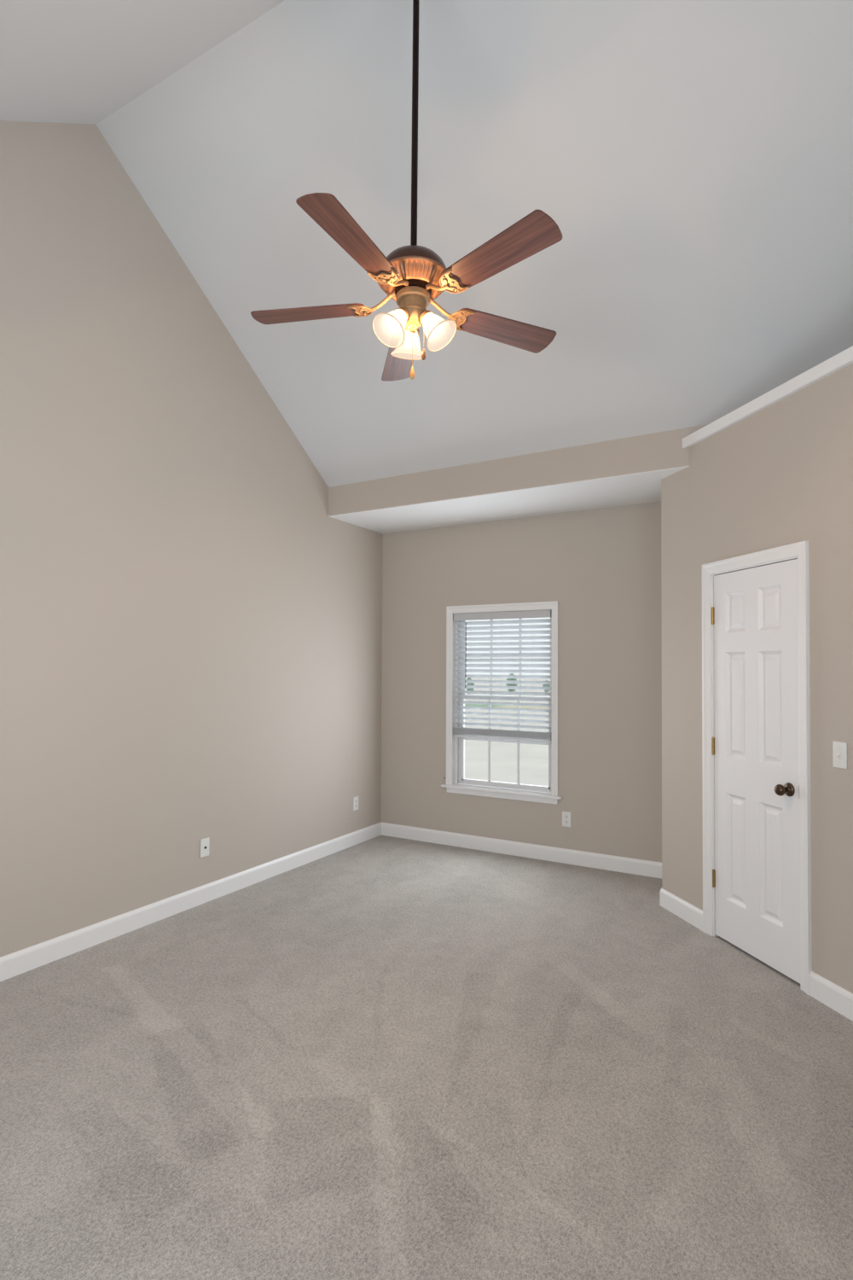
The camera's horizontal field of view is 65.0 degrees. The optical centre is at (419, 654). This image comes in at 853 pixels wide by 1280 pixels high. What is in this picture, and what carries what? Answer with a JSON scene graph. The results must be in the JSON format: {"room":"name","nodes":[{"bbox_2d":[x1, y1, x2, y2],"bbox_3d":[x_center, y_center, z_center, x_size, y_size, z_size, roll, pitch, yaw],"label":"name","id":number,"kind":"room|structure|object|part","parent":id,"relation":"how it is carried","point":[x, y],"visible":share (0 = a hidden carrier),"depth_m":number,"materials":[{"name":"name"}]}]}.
{"room":"empty bedroom","nodes":[
{"label":"empty bedroom","id":0,"kind":"room"},
{"bbox_2d":[0,0,285,124],"bbox_3d":[-0.445,-2.256,1.630,4.320,1.553,2.137,0,-1,30],"label":"ceiling","id":1,"kind":"structure","parent":0,"point":[72,61],"depth_m":2.91,"materials":[{"name":"white paint"}]},
{"bbox_2d":[0,120,382,957],"bbox_3d":[-1.963,-0.813,3.446,0.150,4.750,6.500,0,-1,30],"label":"wall","id":2,"kind":"structure","parent":0,"point":[191,640],"depth_m":3.88,"materials":[{"name":"beige paint"}]},
{"bbox_2d":[0,821,381,981],"bbox_3d":[-1.903,1.506,3.357,0.015,0.110,6.200,0,-1,30],"label":"baseboard","id":3,"kind":"structure","parent":2,"relation":"attached to","point":[15,963],"depth_m":3.98,"materials":[{"name":"white wood"}]},
{"bbox_2d":[200,837,209,857],"bbox_3d":[-1.370,1.234,4.278,0.012,0.116,0.072,0,-1,30],"label":"wall jack","id":4,"kind":"object","parent":2,"relation":"attached to","point":[205,843],"visible":1,"depth_m":4.28,"materials":[{"name":"white plastic"}]},
{"bbox_2d":[353,796,358,810],"bbox_3d":[-0.541,1.270,5.702,0.009,0.116,0.072,0,-1,30],"label":"electrical outlet","id":5,"kind":"object","parent":2,"relation":"attached to","point":[355,799],"visible":1,"depth_m":5.69,"materials":[{"name":"white plastic"}]},
{"bbox_2d":[0,834,852,1279],"bbox_3d":[-0.044,1.623,2.270,4.620,0.150,6.500,0,-1,30],"label":"floor","id":6,"kind":"structure","parent":0,"point":[381,1057],"depth_m":2.38,"materials":[{"name":"grey carpet"}]},
{"bbox_2d":[95,0,852,487],"bbox_3d":[0.629,-2.167,3.470,4.320,1.648,2.126,0,-1,30],"label":"ceiling","id":7,"kind":"structure","parent":0,"point":[691,160],"depth_m":3.35,"materials":[{"name":"white paint"}]},
{"bbox_2d":[250,0,562,381],"bbox_3d":[-0.035,-1.964,2.589,1.259,1.800,1.223,-1,-3,30],"label":"ceiling fan","id":8,"kind":"object","parent":7,"relation":"hanging from","point":[414,276],"visible":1,"depth_m":2.53,"materials":[{"name":"brown wood"}]},
{"bbox_3d":[-0.441,-1.363,2.674,0.465,0.006,0.142,0,9,10],"label":"blade","id":9,"kind":"part","parent":8,"relation":"part of","materials":[{"name":"brown wood"}]},
{"bbox_3d":[-0.222,-1.382,2.228,0.142,0.006,0.465,12,3,28],"label":"blade","id":10,"kind":"part","parent":8,"relation":"part of","materials":[{"name":"brown wood"}]},
{"bbox_3d":[-0.084,-1.344,3.019,0.142,0.006,0.465,-10,-1,-9],"label":"blade","id":11,"kind":"part","parent":8,"relation":"part of","materials":[{"name":"brown wood"}]},
{"bbox_3d":[-0.067,-1.309,2.564,0.056,0.059,0.053,-1,-3,30],"label":"lamp arm","id":12,"kind":"part","parent":8,"relation":"part of","materials":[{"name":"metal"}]},
{"bbox_3d":[-0.026,-1.184,2.589,0.003,0.138,0.003,-1,-3,30],"label":"pull chain","id":13,"kind":"part","parent":8,"relation":"part of","materials":[{"name":"gold metal"}]},
{"bbox_3d":[0.026,-1.308,2.580,0.053,0.059,0.056,-1,-3,30],"label":"lamp arm","id":14,"kind":"part","parent":8,"relation":"part of","materials":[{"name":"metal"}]},
{"bbox_3d":[0.270,-1.373,2.298,0.142,0.006,0.465,18,-14,-42],"label":"blade","id":15,"kind":"part","parent":8,"relation":"part of","materials":[{"name":"brown wood"}]},
{"bbox_3d":[0.355,-1.350,2.787,0.465,0.006,0.142,2,-14,-26],"label":"blade","id":16,"kind":"part","parent":8,"relation":"part of","materials":[{"name":"brown wood"}]},
{"bbox_2d":[329,465,689,534],"bbox_3d":[1.330,-1.123,4.660,4.320,0.004,0.797,0,-1,30],"label":"ceiling","id":17,"kind":"structure","parent":0,"point":[644,487],"depth_m":4.97,"materials":[{"name":"white paint"}]},
{"bbox_2d":[328,424,708,516],"bbox_3d":[1.145,-1.249,4.344,4.320,0.234,0.060,0,-1,30],"label":"wall header","id":18,"kind":"structure","parent":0,"point":[660,450],"depth_m":4.57,"materials":[{"name":"beige paint"}]},
{"bbox_2d":[381,501,662,862],"bbox_3d":[1.563,0.099,5.044,4.320,3.023,0.150,0,-1,30],"label":"wall","id":19,"kind":"structure","parent":0,"point":[602,567],"depth_m":5.22,"materials":[{"name":"beige paint"}]},
{"bbox_2d":[441,600,562,804],"bbox_3d":[0.694,0.379,5.529,1.051,1.585,0.216,0,-1,30],"label":"window","id":20,"kind":"structure","parent":19,"relation":"in","point":[456,782],"depth_m":5.55,"materials":[{"name":"white"}]},
{"bbox_3d":[0.667,1.113,5.474,1.051,0.019,0.121,0,-1,30],"label":"sill","id":21,"kind":"part","parent":20,"relation":"part of","materials":[{"name":"white wood"}]},
{"bbox_2d":[453,610,552,743],"bbox_3d":[0.676,0.176,5.506,0.855,1.054,0.073,0,-1,30],"label":"window blind","id":22,"kind":"object","parent":20,"relation":"attached to","point":[510,735],"visible":0.91,"depth_m":5.50,"materials":[{"name":"white plastic"}]},
{"bbox_3d":[0.677,0.688,5.501,0.851,0.020,0.050,0,-1,30],"label":"rail","id":23,"kind":"part","parent":22,"relation":"part of","materials":[{"name":"white plastic"}]},
{"bbox_3d":[0.707,0.724,5.548,0.870,0.763,0.034,0,-1,30],"label":"sash","id":24,"kind":"part","parent":20,"relation":"part of","materials":[{"name":"white plastic"}]},
{"bbox_3d":[0.726,0.016,5.590,0.870,0.725,0.034,0,-1,30],"label":"sash","id":25,"kind":"part","parent":20,"relation":"part of","materials":[{"name":"white plastic"}]},
{"bbox_2d":[381,822,662,878],"bbox_3d":[0.744,1.560,5.393,2.535,0.110,0.015,0,-1,30],"label":"baseboard","id":26,"kind":"structure","parent":19,"relation":"attached to","point":[641,867],"depth_m":5.31,"materials":[{"name":"white wood"}]},
{"bbox_2d":[562,811,571,826],"bbox_3d":[1.139,1.273,5.173,0.072,0.116,0.009,0,-1,30],"label":"electrical outlet","id":27,"kind":"object","parent":19,"relation":"attached to","point":[567,816],"visible":1,"depth_m":5.17,"materials":[{"name":"white plastic"}]},
{"bbox_2d":[661,363,852,993],"bbox_3d":[1.904,0.154,3.029,0.115,2.836,2.597,1,-1,-13],"label":"wall","id":28,"kind":"structure","parent":0,"point":[782,474],"depth_m":3.28,"materials":[{"name":"beige paint"}]},
{"bbox_2d":[659,888,852,1021],"bbox_3d":[1.833,1.516,2.990,0.015,0.110,2.603,1,-1,-13],"label":"baseboard","id":29,"kind":"structure","parent":28,"relation":"attached to","point":[832,995],"depth_m":3.06,"materials":[{"name":"white wood"}]},
{"bbox_2d":[702,540,812,994],"bbox_3d":[1.757,0.527,3.490,0.184,2.108,0.762,1,-1,-13],"label":"door","id":30,"kind":"structure","parent":28,"relation":"in","point":[756,710],"depth_m":3.44,"materials":[{"name":"white wood"}]},
{"bbox_3d":[1.759,0.654,3.233,0.073,0.066,0.066,1,-1,-13],"label":"knob","id":31,"kind":"part","parent":30,"relation":"part of","materials":[{"name":"brown metal"}]},
{"bbox_2d":[682,345,852,448],"bbox_3d":[1.961,-1.298,2.921,0.210,0.062,2.362,1,-1,-13],"label":"trim","id":32,"kind":"structure","parent":28,"relation":"attached to","point":[845,358],"depth_m":3.32,"materials":[{"name":"white"}]},
{"bbox_2d":[832,740,847,768],"bbox_3d":[1.850,0.443,2.950,0.020,0.116,0.072,1,-1,-13],"label":"light switch","id":33,"kind":"object","parent":28,"relation":"attached to","point":[840,748],"visible":1,"depth_m":2.95,"materials":[{"name":"white plastic"}]},
{"label":"outside","id":34,"kind":"structure","parent":0,"visible":0},
{"bbox_2d":[465,677,550,786],"bbox_3d":[79.824,9.209,202.958,460.000,0.500,418.800,0,-1,30],"label":"ground","id":35,"kind":"structure","parent":34,"point":[534,758],"depth_m":35.55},
{"bbox_2d":[466,677,474,694],"bbox_3d":[8.661,5.362,115.866,1.931,3.033,1.965,0,-1,30],"label":"tree","id":36,"kind":"object","parent":35,"relation":"on","point":[468,678],"visible":0.43,"depth_m":115.55,"materials":[{"name":"green plant"}]},
{"bbox_2d":[465,704,505,707],"bbox_3d":[-47.049,6.519,112.490,132.000,0.050,9.000,0,-1,30],"label":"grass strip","id":37,"kind":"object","parent":35,"relation":"on","point":[466,705],"visible":0.11,"depth_m":80.53,"materials":[{"name":"green plant"}]},
{"bbox_2d":[506,673,517,691],"bbox_3d":[16.564,5.158,119.910,2.146,3.676,2.119,0,-1,30],"label":"tree","id":38,"kind":"object","parent":35,"relation":"on","point":[508,684],"visible":0.33,"depth_m":119.57,"materials":[{"name":"green plant"}]},
{"bbox_2d":[495,705,548,709],"bbox_3d":[39.332,5.912,62.111,68.000,0.050,9.000,0,-1,30],"label":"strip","id":39,"kind":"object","parent":35,"relation":"on","point":[509,706],"visible":0.11,"depth_m":77.31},
{"bbox_2d":[542,680,550,692],"bbox_3d":[23.777,5.924,124.912,1.575,2.419,1.622,0,-1,30],"label":"tree","id":40,"kind":"object","parent":35,"relation":"on","point":[544,685],"visible":0.37,"depth_m":124.58,"materials":[{"name":"green plant"}]}
]}

